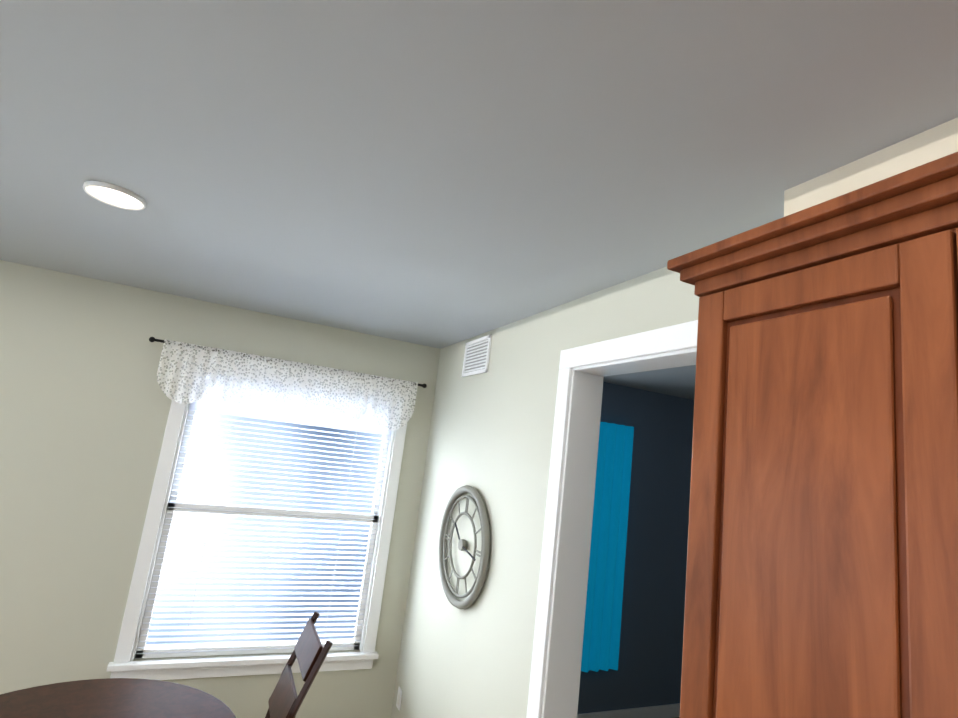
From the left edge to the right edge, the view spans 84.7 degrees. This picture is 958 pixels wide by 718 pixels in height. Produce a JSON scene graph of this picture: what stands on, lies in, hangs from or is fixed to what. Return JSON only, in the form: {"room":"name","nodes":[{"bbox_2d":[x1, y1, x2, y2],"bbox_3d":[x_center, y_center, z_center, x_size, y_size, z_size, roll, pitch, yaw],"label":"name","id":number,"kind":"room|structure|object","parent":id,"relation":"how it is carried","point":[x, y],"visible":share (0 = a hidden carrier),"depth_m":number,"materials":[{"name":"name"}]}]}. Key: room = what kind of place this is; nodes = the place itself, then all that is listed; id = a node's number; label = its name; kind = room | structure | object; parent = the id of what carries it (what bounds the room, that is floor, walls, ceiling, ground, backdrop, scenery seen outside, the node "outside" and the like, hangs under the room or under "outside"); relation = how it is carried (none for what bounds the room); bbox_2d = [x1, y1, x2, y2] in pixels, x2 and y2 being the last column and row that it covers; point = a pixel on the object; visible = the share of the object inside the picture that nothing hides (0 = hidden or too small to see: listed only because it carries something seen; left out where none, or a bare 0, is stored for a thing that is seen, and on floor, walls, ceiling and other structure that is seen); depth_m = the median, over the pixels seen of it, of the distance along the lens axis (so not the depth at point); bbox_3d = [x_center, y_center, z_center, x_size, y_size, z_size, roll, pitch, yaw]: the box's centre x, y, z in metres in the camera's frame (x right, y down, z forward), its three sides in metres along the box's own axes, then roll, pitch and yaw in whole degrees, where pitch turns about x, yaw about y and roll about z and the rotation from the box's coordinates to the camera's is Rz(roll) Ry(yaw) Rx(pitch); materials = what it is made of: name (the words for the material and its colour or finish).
{"room":"kitchen","nodes":[
{"label":"kitchen","id":0,"kind":"room"},
{"bbox_2d":[0,260,415,717],"bbox_3d":[-1.586,0.998,3.148,9.240,2.640,0.120,11,-11,-23],"label":"wall","id":1,"kind":"structure","parent":0,"point":[84,405],"depth_m":2.89,"materials":[{"name":"grey paint"}]},
{"bbox_2d":[106,352,411,679],"bbox_3d":[-1.242,0.974,3.284,1.470,1.815,0.170,11,-11,-23],"label":"window","id":2,"kind":"structure","parent":1,"relation":"in","point":[124,664],"depth_m":3.07,"materials":[{"name":"white"}]},
{"bbox_2d":[149,337,426,387],"bbox_3d":[-1.137,0.041,3.358,1.686,0.032,0.091,11,-11,-23],"label":"curtain rod","id":3,"kind":"object","parent":1,"relation":"attached to","point":[152,339],"visible":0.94,"depth_m":3.14,"materials":[{"name":"black metal"}]},
{"bbox_2d":[157,339,417,430],"bbox_3d":[-1.135,0.196,3.294,1.540,0.350,0.024,11,-11,-23],"label":"valance curtain","id":4,"kind":"object","parent":3,"relation":"hanging from","point":[252,373],"visible":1,"depth_m":3.26,"materials":[{"name":"fabric"}]},
{"bbox_2d":[0,0,957,399],"bbox_3d":[0.295,-0.798,-0.316,9.240,0.100,8.340,11,-11,-23],"label":"ceiling","id":5,"kind":"structure","parent":0,"point":[440,174],"depth_m":1.22,"materials":[{"name":"grey paint"}]},
{"bbox_2d":[83,181,145,210],"bbox_3d":[-1.228,-0.552,1.775,0.179,0.024,0.179,11,-11,-23],"label":"recessed light","id":6,"kind":"object","parent":5,"relation":"in","point":[114,195],"visible":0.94,"depth_m":1.77,"materials":[{"name":"white plastic"}]},
{"bbox_2d":[364,117,957,717],"bbox_3d":[0.790,0.888,0.937,0.330,2.640,5.820,11,-11,-23],"label":"wall","id":7,"kind":"structure","parent":0,"point":[490,432],"depth_m":3.00,"materials":[{"name":"grey paint"}]},
{"bbox_2d":[396,686,401,710],"bbox_3d":[-0.503,2.140,3.311,0.008,0.114,0.070,11,-11,-23],"label":"electrical outlet plate","id":8,"kind":"object","parent":7,"relation":"attached to","point":[399,698],"visible":0.98,"depth_m":3.28,"materials":[{"name":"white plastic"}]},
{"bbox_2d":[439,485,489,608],"bbox_3d":[-0.090,1.006,2.844,0.041,0.630,0.630,11,-11,-23],"label":"wall clock","id":9,"kind":"object","parent":7,"relation":"attached to","point":[474,592],"visible":1,"depth_m":2.79,"materials":[{"name":"silver metal"}]},
{"bbox_2d":[462,334,491,376],"bbox_3d":[-0.018,-0.014,3.180,0.012,0.220,0.360,11,-11,-23],"label":"air vent","id":10,"kind":"object","parent":7,"relation":"in","point":[476,356],"visible":0.98,"depth_m":3.16,"materials":[{"name":"white"}]},
{"bbox_2d":[581,422,633,671],"bbox_3d":[1.000,1.451,4.157,0.420,1.880,0.044,11,-11,-23],"label":"curtain","id":11,"kind":"object","parent":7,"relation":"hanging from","point":[602,626],"visible":0.75,"depth_m":4.16,"materials":[{"name":"teal fabric"}]},
{"bbox_2d":[526,320,697,717],"bbox_3d":[0.532,1.094,1.615,0.172,2.415,1.145,11,-11,-23],"label":"door frame","id":12,"kind":"structure","parent":7,"relation":"attached to","point":[555,673],"depth_m":2.09,"materials":[{"name":"white wood"}]},
{"bbox_2d":[577,703,679,717],"bbox_3d":[0.948,2.763,4.033,3.100,0.100,0.014,11,-11,-23],"label":"baseboard","id":13,"kind":"structure","parent":7,"relation":"attached to","point":[667,711],"depth_m":4.17,"materials":[{"name":"white"}]},
{"bbox_2d":[679,180,957,717],"bbox_3d":[0.687,0.299,0.641,0.333,0.965,0.818,11,-11,-23],"label":"upper cabinet","id":14,"kind":"object","parent":7,"relation":"attached to","point":[822,567],"depth_m":0.74,"materials":[{"name":"brown wood"}]},
{"bbox_3d":[-0.050,1.885,-0.752,9.400,0.100,8.600,11,-11,-23],"label":"floor","id":15,"kind":"structure","parent":0,"visible":0},
{"bbox_2d":[0,678,235,717],"bbox_3d":[-1.485,1.724,1.753,1.140,0.755,1.140,11,-11,-23],"label":"dining table","id":16,"kind":"object","parent":15,"relation":"on","point":[120,698],"visible":1,"depth_m":2.16,"materials":[{"name":"brown wood"}]},
{"bbox_2d":[265,612,332,717],"bbox_3d":[-1.065,1.736,2.324,0.593,1.037,0.440,11,-11,-23],"label":"dining chair","id":17,"kind":"object","parent":15,"relation":"on","point":[310,652],"visible":1,"depth_m":2.40,"materials":[{"name":"brown wood"}]},
{"label":"outside","id":18,"kind":"structure","parent":0,"visible":0},
{"bbox_2d":[136,370,394,653],"bbox_3d":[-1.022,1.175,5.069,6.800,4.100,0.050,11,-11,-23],"label":"window blinds","id":19,"kind":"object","parent":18,"point":[266,520],"depth_m":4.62,"materials":[{"name":"white plastic"}]}
]}

